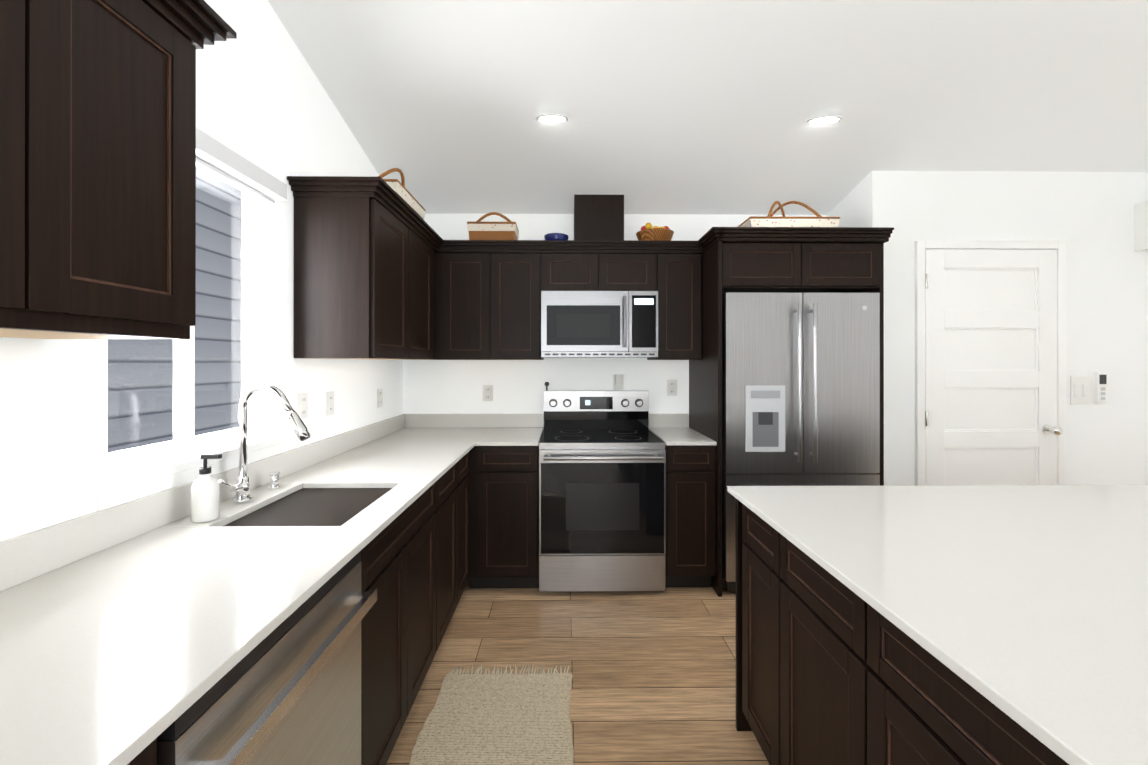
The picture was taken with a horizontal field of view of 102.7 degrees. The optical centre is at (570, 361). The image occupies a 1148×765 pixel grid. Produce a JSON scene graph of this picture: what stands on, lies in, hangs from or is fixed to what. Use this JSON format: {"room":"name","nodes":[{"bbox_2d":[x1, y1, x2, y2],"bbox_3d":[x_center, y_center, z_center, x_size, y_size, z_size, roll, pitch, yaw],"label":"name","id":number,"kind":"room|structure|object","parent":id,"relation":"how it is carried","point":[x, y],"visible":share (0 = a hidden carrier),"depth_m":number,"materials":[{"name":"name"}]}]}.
{"room":"kitchen","nodes":[
{"label":"kitchen","id":0,"kind":"room"},
{"bbox_2d":[0,0,402,541],"bbox_3d":[-1.272,-0.553,-0.062,0.160,3.900,7.165,0,0,-1],"label":"wall","id":1,"kind":"structure","parent":0,"point":[264,102],"depth_m":1.75,"materials":[{"name":"white paint"}]},
{"bbox_2d":[0,0,87,338],"bbox_3d":[-1.022,-0.397,0.551,0.346,0.690,0.456,0,0,-1],"label":"upper cabinet","id":2,"kind":"object","parent":1,"relation":"attached to","point":[44,43],"depth_m":0.74,"materials":[{"name":"brown wood"}]},
{"bbox_2d":[88,0,211,338],"bbox_3d":[-1.025,-0.397,0.853,0.346,0.690,0.399,0,0,-1],"label":"upper cabinet","id":3,"kind":"object","parent":1,"relation":"attached to","point":[97,169],"depth_m":0.92,"materials":[{"name":"brown wood"}]},
{"bbox_2d":[108,168,261,472],"bbox_3d":[-1.308,-0.216,1.555,0.050,1.048,0.718,0,0,-1],"label":"window","id":4,"kind":"structure","parent":1,"relation":"in","point":[185,440],"depth_m":1.68,"materials":[{"name":"white paint"}]},
{"bbox_2d":[96,434,288,510],"bbox_3d":[-1.235,0.345,1.555,0.094,0.077,0.780,0,0,-1],"label":"window sill","id":5,"kind":"structure","parent":1,"relation":"attached to","point":[120,487],"depth_m":1.39,"materials":[{"name":"white paint"}]},
{"bbox_2d":[0,414,403,589],"bbox_3d":[-1.194,0.428,1.261,0.016,0.100,4.212,0,0,-1],"label":"backsplash","id":6,"kind":"structure","parent":1,"relation":"attached to","point":[23,557],"depth_m":1.24,"materials":[{"name":"white stone"}]},
{"bbox_2d":[196,127,286,203],"bbox_3d":[-1.221,-0.696,1.556,0.090,0.085,0.712,0,0,-1],"label":"blind valance","id":7,"kind":"object","parent":1,"relation":"attached to","point":[220,161],"visible":0.54,"depth_m":1.64,"materials":[{"name":"white plastic"}]},
{"bbox_2d":[297,392,307,418],"bbox_3d":[-1.209,0.199,2.075,0.008,0.118,0.075,0,0,-1],"label":"electrical outlet","id":8,"kind":"object","parent":1,"relation":"attached to","point":[302,405],"visible":0.96,"depth_m":2.07,"materials":[{"name":"white plastic"}]},
{"bbox_2d":[326,391,333,415],"bbox_3d":[-1.211,0.209,2.315,0.008,0.118,0.075,0,0,-1],"label":"electrical outlet","id":9,"kind":"object","parent":1,"relation":"attached to","point":[329,403],"visible":1,"depth_m":2.31,"materials":[{"name":"white plastic"}]},
{"bbox_2d":[291,188,414,359],"bbox_3d":[-1.039,-0.378,2.262,0.347,0.725,0.508,0,0,-1],"label":"upper cabinet","id":10,"kind":"object","parent":1,"relation":"attached to","point":[383,270],"depth_m":2.01,"materials":[{"name":"brown wood"}]},
{"bbox_2d":[377,388,382,407],"bbox_3d":[-1.217,0.230,2.935,0.008,0.118,0.075,0,0,-1],"label":"electrical outlet","id":11,"kind":"object","parent":1,"relation":"attached to","point":[380,397],"visible":1,"depth_m":2.93,"materials":[{"name":"white plastic"}]},
{"bbox_2d":[415,224,434,359],"bbox_3d":[-1.043,-0.378,2.649,0.347,0.725,0.507,0,0,-1],"label":"upper cabinet","id":12,"kind":"object","parent":1,"relation":"attached to","point":[424,246],"depth_m":2.76,"materials":[{"name":"brown wood"}]},
{"bbox_2d":[378,168,425,219],"bbox_3d":[-1.019,-0.930,2.558,0.280,0.279,0.470,0,0,-1],"label":"basket","id":13,"kind":"object","parent":12,"relation":"on","point":[403,193],"visible":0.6,"depth_m":2.48,"materials":[{"name":"wicker"}]},
{"bbox_2d":[386,578,768,764],"bbox_3d":[1.558,1.447,-0.036,5.900,0.100,7.165,0,0,-1],"label":"floor","id":14,"kind":"structure","parent":0,"point":[653,678],"depth_m":2.14,"materials":[{"name":"brown wood"}]},
{"bbox_2d":[136,742,156,764],"bbox_3d":[-0.885,0.948,0.423,0.617,0.898,0.463,0,0,-1],"label":"base cabinet","id":15,"kind":"object","parent":14,"relation":"on","point":[150,758],"depth_m":0.63,"materials":[{"name":"black wood"}]},
{"bbox_2d":[157,551,376,764],"bbox_3d":[-0.853,0.945,0.963,0.658,0.883,0.608,0,0,-1],"label":"dishwasher","id":16,"kind":"object","parent":14,"relation":"on","point":[287,691],"visible":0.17,"depth_m":0.94,"materials":[{"name":"grey metal"}]},
{"bbox_2d":[361,478,443,764],"bbox_3d":[-0.898,0.950,1.679,0.617,0.898,0.818,0,0,-1],"label":"base cabinet","id":17,"kind":"object","parent":14,"relation":"on","point":[402,633],"depth_m":1.59,"materials":[{"name":"black wood"}]},
{"bbox_2d":[0,426,491,764],"bbox_3d":[-0.878,0.489,1.264,0.647,0.022,4.212,0,0,-1],"label":"countertop","id":18,"kind":"structure","parent":17,"relation":"on","point":[102,652],"depth_m":0.89,"materials":[{"name":"white stone"}]},
{"bbox_2d":[191,454,221,522],"bbox_3d":[-1.101,0.379,1.391,0.079,0.197,0.068,0,0,-1],"label":"soap bottle","id":19,"kind":"object","parent":18,"relation":"on","point":[205,496],"visible":1,"depth_m":1.37,"materials":[{"name":"white"}]},
{"bbox_2d":[218,383,310,503],"bbox_3d":[-1.022,0.276,1.529,0.255,0.405,0.150,0,0,-1],"label":"faucet","id":20,"kind":"object","parent":18,"relation":"on","point":[241,488],"visible":0.98,"depth_m":1.56,"materials":[{"name":"silver metal"}]},
{"bbox_2d":[268,471,280,488],"bbox_3d":[-1.125,0.449,1.746,0.044,0.058,0.044,0,0,-1],"label":"air gap","id":21,"kind":"object","parent":18,"relation":"on","point":[274,479],"visible":1,"depth_m":1.73,"materials":[{"name":"silver metal"}]},
{"bbox_2d":[216,482,395,525],"bbox_3d":[-0.866,0.596,1.578,0.409,0.214,0.504,0,0,-1],"label":"sink","id":22,"kind":"object","parent":18,"relation":"in","point":[305,505],"depth_m":1.59,"materials":[{"name":"grey metal"}]},
{"bbox_2d":[444,458,463,633],"bbox_3d":[-0.903,0.950,2.222,0.617,0.898,0.512,0,0,-1],"label":"base cabinet","id":23,"kind":"object","parent":14,"relation":"on","point":[454,480],"depth_m":2.36,"materials":[{"name":"black wood"}]},
{"bbox_2d":[464,450,471,588],"bbox_3d":[-0.906,0.951,2.537,0.617,0.898,0.362,0,0,-1],"label":"base cabinet","id":24,"kind":"object","parent":14,"relation":"on","point":[467,457],"depth_m":2.70,"materials":[{"name":"black wood"}]},
{"bbox_2d":[409,664,573,764],"bbox_3d":[-0.290,1.393,1.379,0.613,0.011,1.480,0,0,-1],"label":"rug","id":25,"kind":"object","parent":14,"relation":"on","point":[485,718],"visible":1,"depth_m":1.77,"materials":[{"name":"beige carpet"}]},
{"bbox_2d":[472,434,541,587],"bbox_3d":[-0.409,0.951,3.061,0.428,0.898,0.627,0,0,-1],"label":"base cabinet","id":26,"kind":"object","parent":14,"relation":"on","point":[505,475],"depth_m":2.76,"materials":[{"name":"black wood"}]},
{"bbox_2d":[476,426,543,441],"bbox_3d":[-0.384,0.491,3.058,0.378,0.022,0.634,0,0,-1],"label":"countertop","id":27,"kind":"structure","parent":26,"relation":"on","point":[498,433],"depth_m":3.04,"materials":[{"name":"white stone"}]},
{"bbox_2d":[539,382,665,591],"bbox_3d":[0.187,0.772,3.022,0.757,1.257,0.712,0,0,-1],"label":"range","id":28,"kind":"object","parent":14,"relation":"on","point":[602,490],"visible":1,"depth_m":2.73,"materials":[{"name":"silver metal"}]},
{"bbox_2d":[649,413,716,587],"bbox_3d":[0.722,0.890,3.069,0.303,1.020,0.634,0,0,-1],"label":"base cabinet","id":29,"kind":"object","parent":14,"relation":"on","point":[690,557],"visible":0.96,"depth_m":2.77,"materials":[{"name":"black wood"}]},
{"bbox_2d":[689,227,893,596],"bbox_3d":[1.363,0.305,3.042,1.072,2.190,0.702,0,0,-1],"label":"enclosure","id":30,"kind":"object","parent":14,"relation":"on","point":[792,259],"visible":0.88,"depth_m":2.77,"materials":[{"name":"brown wood"}]},
{"bbox_2d":[738,201,839,226],"bbox_3d":[1.406,-0.925,3.033,0.570,0.269,0.316,0,0,-1],"label":"basket","id":31,"kind":"object","parent":30,"relation":"on","point":[769,220],"visible":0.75,"depth_m":2.88,"materials":[{"name":"wicker"}]},
{"bbox_2d":[722,293,879,590],"bbox_3d":[1.375,0.495,3.010,0.915,1.810,0.712,0,0,-1],"label":"refrigerator","id":32,"kind":"object","parent":14,"relation":"on","point":[800,389],"visible":0.67,"depth_m":2.72,"materials":[{"name":"grey metal"}]},
{"bbox_2d":[735,501,1058,764],"bbox_3d":[1.547,0.948,0.463,1.810,0.898,2.603,0,0,-1],"label":"kitchen island","id":33,"kind":"object","parent":14,"relation":"on","point":[822,678],"depth_m":1.12,"materials":[{"name":"black wood"}]},
{"bbox_2d":[727,485,1147,764],"bbox_3d":[1.685,0.488,0.459,2.136,0.022,2.650,0,0,-1],"label":"island countertop","id":34,"kind":"structure","parent":33,"relation":"on","point":[1034,598],"depth_m":0.99,"materials":[{"name":"white stone"}]},
{"bbox_2d":[403,214,826,413],"bbox_3d":[0.335,-0.549,3.462,3.125,3.900,0.150,0,0,-1],"label":"wall","id":35,"kind":"structure","parent":0,"point":[445,386],"depth_m":3.38,"materials":[{"name":"white paint"}]},
{"bbox_2d":[439,248,502,359],"bbox_3d":[-0.683,-0.377,3.200,0.423,0.725,0.347,0,0,-1],"label":"upper cabinet","id":36,"kind":"object","parent":35,"relation":"attached to","point":[470,279],"depth_m":3.03,"materials":[{"name":"brown wood"}]},
{"bbox_2d":[467,212,518,239],"bbox_3d":[-0.536,-0.918,3.202,0.330,0.255,0.220,0,0,-1],"label":"basket","id":37,"kind":"object","parent":36,"relation":"on","point":[479,230],"visible":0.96,"depth_m":3.10,"materials":[{"name":"wicker"}]},
{"bbox_2d":[404,414,543,425],"bbox_3d":[-0.702,0.431,3.364,1.009,0.100,0.016,0,0,-1],"label":"backsplash","id":38,"kind":"structure","parent":35,"relation":"attached to","point":[409,419],"depth_m":3.36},
{"bbox_2d":[483,385,492,400],"bbox_3d":[-0.606,0.231,3.371,0.075,0.118,0.008,0,0,-1],"label":"electrical outlet","id":39,"kind":"object","parent":35,"relation":"attached to","point":[487,392],"visible":1,"depth_m":3.37,"materials":[{"name":"white plastic"}]},
{"bbox_2d":[503,248,543,359],"bbox_3d":[-0.394,-0.377,3.203,0.395,0.725,0.347,0,0,-1],"label":"upper cabinet","id":40,"kind":"object","parent":35,"relation":"attached to","point":[522,267],"depth_m":3.04,"materials":[{"name":"brown wood"}]},
{"bbox_2d":[544,233,568,239],"bbox_3d":[-0.100,-0.834,3.208,0.172,0.087,0.172,0,0,-1],"label":"bowl","id":41,"kind":"object","parent":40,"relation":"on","point":[555,236],"visible":0.38,"depth_m":3.14,"materials":[{"name":"blue ceramic"}]},
{"bbox_2d":[543,248,610,290],"bbox_3d":[0.020,-0.601,3.207,0.434,0.278,0.347,0,0,-1],"label":"upper cabinet","id":42,"kind":"object","parent":35,"relation":"attached to","point":[564,269],"depth_m":3.03,"materials":[{"name":"brown wood"}]},
{"bbox_2d":[574,195,623,239],"bbox_3d":[0.195,-0.966,3.259,0.340,0.352,0.246,0,0,-1],"label":"enclosure","id":43,"kind":"object","parent":42,"relation":"on","point":[598,217],"visible":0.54,"depth_m":3.14,"materials":[{"name":"brown wood"}]},
{"bbox_2d":[541,291,657,357],"bbox_3d":[0.186,-0.244,3.141,0.753,0.426,0.475,0,0,-1],"label":"microwave","id":44,"kind":"object","parent":42,"relation":"attached to","point":[599,324],"visible":1,"depth_m":2.95,"materials":[{"name":"grey metal"}]},
{"bbox_2d":[613,374,622,389],"bbox_3d":[0.352,0.151,3.365,0.075,0.118,0.040,0,0,-1],"label":"outlet","id":45,"kind":"object","parent":35,"relation":"attached to","point":[617,381],"visible":1,"depth_m":3.38,"materials":[{"name":"white plastic"}]},
{"bbox_2d":[611,248,658,291],"bbox_3d":[0.348,-0.601,3.210,0.438,0.278,0.347,0,0,-1],"label":"upper cabinet","id":46,"kind":"object","parent":35,"relation":"attached to","point":[632,269],"depth_m":3.04,"materials":[{"name":"brown wood"}]},
{"bbox_2d":[636,223,673,240],"bbox_3d":[0.590,-0.875,3.215,0.264,0.169,0.264,0,0,-1],"label":"basket","id":47,"kind":"object","parent":46,"relation":"on","point":[648,232],"visible":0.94,"depth_m":3.12,"materials":[{"name":"brown wicker"}]},
{"bbox_2d":[667,380,676,395],"bbox_3d":[0.749,0.191,3.385,0.075,0.118,0.008,0,0,-1],"label":"electrical outlet","id":48,"kind":"object","parent":35,"relation":"attached to","point":[671,387],"visible":1,"depth_m":3.38,"materials":[{"name":"white plastic"}]},
{"bbox_2d":[647,248,702,359],"bbox_3d":[0.720,-0.377,3.214,0.305,0.725,0.347,0,0,-1],"label":"upper cabinet","id":49,"kind":"object","parent":35,"relation":"attached to","point":[680,269],"depth_m":3.04,"materials":[{"name":"brown wood"}]},
{"bbox_2d":[268,0,1147,214],"bbox_3d":[1.578,-1.716,-0.032,5.860,1.315,7.165,0,0,-1],"label":"ceiling","id":50,"kind":"structure","parent":0,"point":[688,106],"depth_m":2.30,"materials":[{"name":"white paint"}]},
{"bbox_2d":[536,114,568,120],"bbox_3d":[-0.097,-1.299,2.459,0.176,0.045,0.173,0,0,-1],"label":"recessed light","id":51,"kind":"object","parent":50,"relation":"in","point":[551,117],"visible":0.69,"depth_m":2.42,"materials":[{"name":"white paint"}]},
{"bbox_2d":[806,115,841,122],"bbox_3d":[1.363,-1.299,2.474,0.176,0.045,0.173,0,0,-1],"label":"recessed light","id":52,"kind":"object","parent":50,"relation":"in","point":[828,119],"visible":0.69,"depth_m":2.44,"materials":[{"name":"white paint"}]},
{"bbox_2d":[827,171,1147,485],"bbox_3d":[3.188,-0.549,3.237,2.575,3.900,0.655,0,0,-1],"label":"wall","id":53,"kind":"structure","parent":0,"point":[1088,217],"depth_m":2.91,"materials":[{"name":"white paint"}]},
{"bbox_2d":[915,240,1065,485],"bbox_3d":[2.644,0.320,2.892,0.942,2.161,0.022,0,0,-1],"label":"door frame","id":54,"kind":"structure","parent":53,"relation":"attached to","point":[920,409],"depth_m":2.88,"materials":[{"name":"white paint"}]},
{"bbox_2d":[925,250,1062,485],"bbox_3d":[2.640,0.342,2.852,0.838,2.093,0.100,0,0,-1],"label":"door","id":55,"kind":"structure","parent":53,"relation":"in","point":[991,363],"depth_m":2.89,"materials":[{"name":"white paint"}]},
{"bbox_2d":[1070,376,1090,404],"bbox_3d":[3.226,0.180,2.904,0.125,0.180,0.010,0,0,-1],"label":"switch plate","id":56,"kind":"object","parent":53,"relation":"attached to","point":[1080,390],"visible":1,"depth_m":2.90,"materials":[{"name":"white plastic"}]},
{"bbox_2d":[1094,372,1107,403],"bbox_3d":[3.348,0.165,2.897,0.068,0.200,0.024,0,0,-1],"label":"thermostat","id":57,"kind":"object","parent":53,"relation":"attached to","point":[1100,387],"visible":1,"depth_m":2.89,"materials":[{"name":"white plastic"}]},
{"bbox_2d":[1134,201,1147,250],"bbox_3d":[3.937,-0.850,2.804,0.725,0.300,0.225,0,0,-1],"label":"air conditioner","id":58,"kind":"object","parent":53,"relation":"attached to","point":[1140,226],"depth_m":2.88,"materials":[{"name":"white plastic"}]},
{"label":"outside","id":59,"kind":"structure","parent":0,"visible":0},
{"bbox_2d":[108,167,241,451],"bbox_3d":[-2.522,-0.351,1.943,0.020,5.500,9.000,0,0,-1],"label":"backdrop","id":60,"kind":"structure","parent":59,"point":[234,349],"depth_m":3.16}
]}

